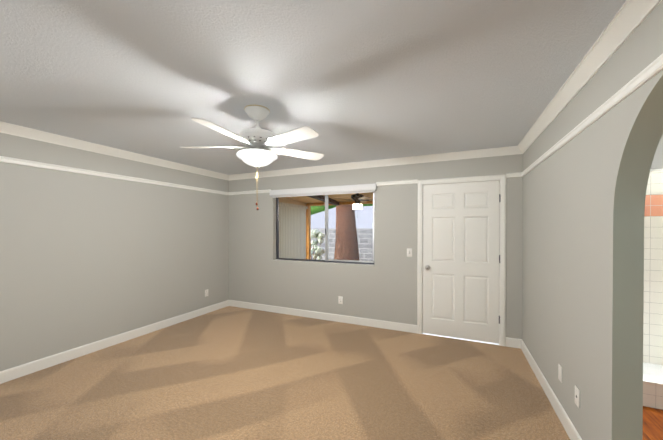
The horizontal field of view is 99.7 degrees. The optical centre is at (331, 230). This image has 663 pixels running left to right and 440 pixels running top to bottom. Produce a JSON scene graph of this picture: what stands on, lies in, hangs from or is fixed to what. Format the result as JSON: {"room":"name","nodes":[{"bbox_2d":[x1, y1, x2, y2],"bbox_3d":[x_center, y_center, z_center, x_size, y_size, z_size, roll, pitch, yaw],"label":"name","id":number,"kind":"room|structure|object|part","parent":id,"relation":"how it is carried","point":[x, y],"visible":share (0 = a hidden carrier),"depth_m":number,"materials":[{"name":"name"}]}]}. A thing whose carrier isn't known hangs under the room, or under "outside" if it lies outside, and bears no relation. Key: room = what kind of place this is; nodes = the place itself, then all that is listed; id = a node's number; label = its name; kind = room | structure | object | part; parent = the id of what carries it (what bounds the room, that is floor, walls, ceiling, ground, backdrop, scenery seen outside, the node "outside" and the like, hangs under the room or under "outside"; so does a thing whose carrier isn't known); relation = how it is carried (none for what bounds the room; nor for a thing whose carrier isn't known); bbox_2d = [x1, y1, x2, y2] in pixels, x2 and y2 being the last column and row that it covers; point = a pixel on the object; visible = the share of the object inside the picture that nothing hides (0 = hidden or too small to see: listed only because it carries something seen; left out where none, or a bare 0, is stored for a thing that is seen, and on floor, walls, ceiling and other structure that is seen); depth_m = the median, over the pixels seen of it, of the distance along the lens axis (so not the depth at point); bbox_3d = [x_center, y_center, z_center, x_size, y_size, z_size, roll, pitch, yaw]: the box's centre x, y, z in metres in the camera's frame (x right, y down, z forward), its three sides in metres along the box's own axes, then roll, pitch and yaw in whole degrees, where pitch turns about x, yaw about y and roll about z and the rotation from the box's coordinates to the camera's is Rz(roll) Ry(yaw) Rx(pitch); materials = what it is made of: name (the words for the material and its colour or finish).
{"room":"empty bedroom","nodes":[
{"label":"empty bedroom","id":0,"kind":"room"},
{"bbox_2d":[0,133,228,370],"bbox_3d":[-2.890,0.207,3.107,0.120,2.405,4.590,0,0,24],"label":"wall","id":1,"kind":"structure","parent":0,"point":[85,259],"depth_m":3.27,"materials":[{"name":"grey paint"}]},
{"bbox_2d":[0,121,227,179],"bbox_3d":[-2.801,-0.952,3.070,0.066,0.088,4.410,0,0,24],"label":"crown molding","id":2,"kind":"structure","parent":1,"relation":"attached to","point":[7,128],"depth_m":3.23,"materials":[{"name":"white paint"}]},
{"bbox_2d":[0,156,228,194],"bbox_3d":[-2.805,-0.664,3.118,0.020,0.056,4.490,0,0,24],"label":"trim","id":3,"kind":"structure","parent":1,"relation":"attached to","point":[54,167],"depth_m":3.25,"materials":[{"name":"white paint"}]},
{"bbox_2d":[0,300,228,383],"bbox_3d":[-2.808,1.354,3.134,0.013,0.110,4.490,0,0,24],"label":"baseboard","id":4,"kind":"structure","parent":1,"relation":"attached to","point":[33,366],"depth_m":3.26,"materials":[{"name":"white paint"}]},
{"bbox_2d":[0,306,569,439],"bbox_3d":[-0.726,1.416,2.211,4.570,0.001,4.490,0,0,24],"label":"floor carpet","id":5,"kind":"object","parent":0,"point":[231,373],"visible":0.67,"depth_m":2.50,"materials":[{"name":"beige carpet"}]},
{"bbox_2d":[279,197,304,205],"bbox_3d":[-1.468,0.156,6.928,0.120,2.450,3.270,0,0,24],"label":"wall","id":6,"kind":"structure","parent":0,"point":[288,200],"depth_m":7.58,"materials":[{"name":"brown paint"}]},
{"bbox_2d":[279,202,306,258],"bbox_3d":[-1.272,0.322,7.040,0.144,2.055,2.630,0,0,24],"label":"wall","id":7,"kind":"structure","parent":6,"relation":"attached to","point":[285,221],"depth_m":7.52,"materials":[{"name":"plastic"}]},
{"bbox_2d":[0,0,625,174],"bbox_3d":[-0.782,-0.989,2.190,4.671,0.001,4.640,0,0,24],"label":"ceiling","id":8,"kind":"structure","parent":0,"point":[348,81],"depth_m":1.73,"materials":[{"name":"white paint"}]},
{"bbox_2d":[180,105,323,209],"bbox_3d":[-0.616,-0.578,2.264,1.209,0.824,1.178,0,0,24],"label":"fan","id":9,"kind":"object","parent":8,"relation":"hanging from","point":[257,141],"visible":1,"depth_m":2.20,"materials":[{"name":"white plastic"}]},
{"bbox_3d":[-0.611,-0.578,2.302,0.330,0.101,0.330,0,0,24],"label":"lamp shade","id":10,"kind":"part","parent":9,"relation":"part of","materials":[{"name":"white glass"}]},
{"bbox_2d":[285,192,372,202],"bbox_3d":[1.032,-0.881,5.811,5.550,0.180,3.270,0,0,24],"label":"ceiling","id":11,"kind":"structure","parent":0,"point":[307,199],"depth_m":7.28,"materials":[{"name":"brown paint"}]},
{"bbox_2d":[308,195,338,204],"bbox_3d":[-0.482,-0.835,6.429,0.140,0.279,3.170,0,0,24],"label":"beam","id":12,"kind":"structure","parent":11,"relation":"attached to","point":[322,198],"depth_m":7.02,"materials":[{"name":"brown wood"}]},
{"bbox_2d":[333,193,372,217],"bbox_3d":[0.565,-0.575,5.993,1.150,0.617,1.110,0,0,24],"label":"fan","id":13,"kind":"object","parent":11,"relation":"hanging from","point":[358,198],"depth_m":5.88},
{"bbox_2d":[229,154,522,338],"bbox_3d":[0.151,0.197,4.345,4.935,2.405,0.140,0,0,24],"label":"wall","id":14,"kind":"structure","parent":0,"point":[384,288],"depth_m":4.10,"materials":[{"name":"grey paint"}]},
{"bbox_2d":[229,189,270,194],"bbox_3d":[-1.463,-0.678,4.967,0.915,0.056,0.020,0,0,24],"label":"trim","id":15,"kind":"structure","parent":14,"relation":"attached to","point":[259,191],"depth_m":4.96,"materials":[{"name":"white paint"}]},
{"bbox_2d":[229,300,416,332],"bbox_3d":[-0.354,1.344,4.493,3.338,0.110,0.013,0,0,24],"label":"baseboard","id":16,"kind":"structure","parent":14,"relation":"attached to","point":[390,325],"depth_m":4.34,"materials":[{"name":"white paint"}]},
{"bbox_2d":[275,259,373,265],"bbox_3d":[-0.170,0.507,4.463,1.773,0.004,0.090,0,0,24],"label":"window sill","id":17,"kind":"structure","parent":14,"relation":"attached to","point":[326,262],"depth_m":4.42,"materials":[{"name":"white paint"}]},
{"bbox_2d":[276,192,373,264],"bbox_3d":[-0.144,-0.061,4.515,1.773,1.138,0.057,0,0,24],"label":"window","id":18,"kind":"structure","parent":14,"relation":"in","point":[326,238],"depth_m":4.47,"materials":[{"name":"clear glass"}]},
{"bbox_2d":[269,183,376,197],"bbox_3d":[-0.200,-0.615,4.386,1.845,0.126,0.058,0,0,24],"label":"window blind","id":19,"kind":"object","parent":18,"relation":"attached to","point":[348,189],"visible":1,"depth_m":4.31,"materials":[{"name":"white plastic"}]},
{"bbox_2d":[338,296,342,303],"bbox_3d":[0.136,1.065,4.277,0.071,0.116,0.007,0,0,24],"label":"electrical outlet","id":20,"kind":"object","parent":14,"relation":"attached to","point":[340,299],"visible":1,"depth_m":4.28,"materials":[{"name":"white plastic"}]},
{"bbox_2d":[228,146,515,179],"bbox_3d":[0.171,-0.960,4.215,4.570,0.088,0.066,0,0,24],"label":"crown molding","id":21,"kind":"structure","parent":14,"relation":"attached to","point":[511,150],"depth_m":3.93,"materials":[{"name":"white paint"}]},
{"bbox_2d":[376,179,417,185],"bbox_3d":[0.908,-0.670,3.915,0.573,0.056,0.020,0,0,24],"label":"trim","id":22,"kind":"structure","parent":14,"relation":"attached to","point":[414,181],"depth_m":3.90,"materials":[{"name":"white paint"}]},
{"bbox_2d":[407,248,411,256],"bbox_3d":[1.074,0.304,3.852,0.071,0.116,0.014,0,0,24],"label":"light switch","id":23,"kind":"object","parent":14,"relation":"attached to","point":[409,252],"visible":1,"depth_m":3.85,"materials":[{"name":"white plastic"}]},
{"bbox_2d":[423,333,498,344],"bbox_3d":[1.675,1.403,3.678,0.898,0.007,0.139,0,0,24],"label":"door threshold sill","id":24,"kind":"structure","parent":14,"relation":"attached to","point":[462,339],"depth_m":3.60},
{"bbox_2d":[423,181,500,343],"bbox_3d":[1.646,0.390,3.590,0.905,2.003,0.106,0,0,24],"label":"door","id":25,"kind":"structure","parent":14,"relation":"in","point":[461,258],"depth_m":3.60,"materials":[{"name":"white paint"}]},
{"bbox_2d":[417,174,506,345],"bbox_3d":[1.672,0.361,3.662,1.036,2.088,0.160,0,0,24],"label":"door frame","id":26,"kind":"structure","parent":14,"relation":"attached to","point":[502,178],"depth_m":3.46,"materials":[{"name":"white paint"}]},
{"bbox_2d":[522,0,662,439],"bbox_3d":[1.415,0.221,1.252,0.115,2.405,4.490,0,0,24],"label":"wall","id":27,"kind":"structure","parent":0,"point":[584,193],"depth_m":1.58,"materials":[{"name":"grey paint"}]},
{"bbox_2d":[506,337,581,439],"bbox_3d":[1.772,1.359,2.414,0.168,0.110,2.090,0,0,24],"label":"baseboard","id":28,"kind":"structure","parent":27,"relation":"attached to","point":[568,425],"depth_m":2.34,"materials":[{"name":"white paint"}]},
{"bbox_2d":[558,364,561,382],"bbox_3d":[1.728,1.080,2.112,0.006,0.116,0.071,0,0,24],"label":"outlet","id":29,"kind":"object","parent":27,"relation":"attached to","point":[559,372],"visible":1,"depth_m":2.10,"materials":[{"name":"white plastic"}]},
{"bbox_2d":[575,385,579,408],"bbox_3d":[1.597,1.081,1.819,0.007,0.116,0.071,0,0,24],"label":"jack","id":30,"kind":"object","parent":27,"relation":"attached to","point":[577,396],"visible":0.98,"depth_m":1.81,"materials":[{"name":"white plastic"}]},
{"bbox_2d":[506,54,662,177],"bbox_3d":[1.286,-0.650,1.302,0.168,0.056,4.490,0,0,24],"label":"trim","id":31,"kind":"structure","parent":27,"relation":"attached to","point":[648,73],"depth_m":1.45,"materials":[{"name":"white paint"}]},
{"bbox_2d":[516,0,661,153],"bbox_3d":[1.316,-0.938,1.243,0.066,0.088,4.410,0,0,24],"label":"crown molding","id":32,"kind":"structure","parent":27,"relation":"attached to","point":[628,19],"depth_m":1.52,"materials":[{"name":"white paint"}]},
{"bbox_2d":[642,406,662,439],"bbox_3d":[2.384,1.430,0.344,2.630,0.001,3.600,0,0,24],"label":"floor","id":33,"kind":"structure","parent":0,"point":[652,423],"depth_m":2.04,"materials":[{"name":"brown wood"}]},
{"bbox_2d":[643,171,662,364],"bbox_3d":[3.528,0.209,2.770,2.515,2.405,0.001,0,0,24],"label":"wall tile","id":34,"kind":"structure","parent":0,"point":[653,293],"depth_m":2.87,"materials":[{"name":"white tile"}]},
{"bbox_2d":[643,362,662,377],"bbox_3d":[3.371,1.374,2.427,2.515,0.001,0.770,0,0,24],"label":"floor","id":35,"kind":"structure","parent":0,"point":[654,370],"depth_m":2.74,"materials":[{"name":"tile"}]},
{"bbox_2d":[643,375,662,409],"bbox_3d":[3.191,1.315,2.020,2.513,0.204,0.130,0,0,24],"label":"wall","id":36,"kind":"structure","parent":0,"point":[652,391],"depth_m":2.23,"materials":[{"name":"tile"}]},
{"bbox_2d":[650,135,662,170],"bbox_3d":[3.191,-0.738,2.004,2.513,0.500,0.120,0,0,24],"label":"wall","id":37,"kind":"structure","parent":0,"point":[657,163],"depth_m":2.21,"materials":[{"name":"grey paint"}]},
{"bbox_3d":[1.721,0.153,7.247,5.450,2.450,0.100,0,0,24],"label":"wall","id":38,"kind":"structure","parent":0,"visible":0},
{"bbox_2d":[306,201,372,258],"bbox_3d":[1.673,0.291,7.264,5.248,2.174,0.130,0,0,24],"label":"beam","id":39,"kind":"structure","parent":38,"relation":"attached to","point":[308,228],"depth_m":8.24,"materials":[{"name":"brown wood"}]},
{"label":"outside","id":40,"kind":"structure","parent":0,"visible":0},
{"label":"ground","id":41,"kind":"structure","parent":40,"visible":0},
{"bbox_2d":[311,229,324,259],"bbox_3d":[-0.633,0.724,10.284,0.800,1.566,0.835,0,0,24],"label":"bush","id":42,"kind":"object","parent":41,"relation":"on","point":[319,251],"depth_m":10.17,"materials":[{"name":"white plant"}]},
{"bbox_2d":[311,228,372,260],"bbox_3d":[1.020,0.704,11.775,50.000,1.580,0.200,0,0,24],"label":"wall","id":43,"kind":"structure","parent":41,"relation":"on","point":[365,249],"depth_m":11.59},
{"bbox_2d":[311,204,372,214],"bbox_3d":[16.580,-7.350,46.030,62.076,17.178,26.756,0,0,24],"label":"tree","id":44,"kind":"object","parent":41,"relation":"on","point":[314,209],"depth_m":41.97,"materials":[{"name":"green plant"}]},
{"bbox_2d":[311,206,372,227],"bbox_3d":[9.574,-0.385,22.413,30.000,3.600,10.000,0,0,24],"label":"neighbouring house","id":45,"kind":"structure","parent":41,"relation":"on","point":[366,217],"depth_m":23.44,"materials":[{"name":"white paint"}]},
{"bbox_2d":[334,205,359,260],"bbox_3d":[0.457,-1.817,9.999,1.093,6.650,0.998,0,0,24],"label":"trunk","id":46,"kind":"object","parent":41,"relation":"on","point":[344,247],"depth_m":9.71,"materials":[{"name":"brown wood"}]}
]}

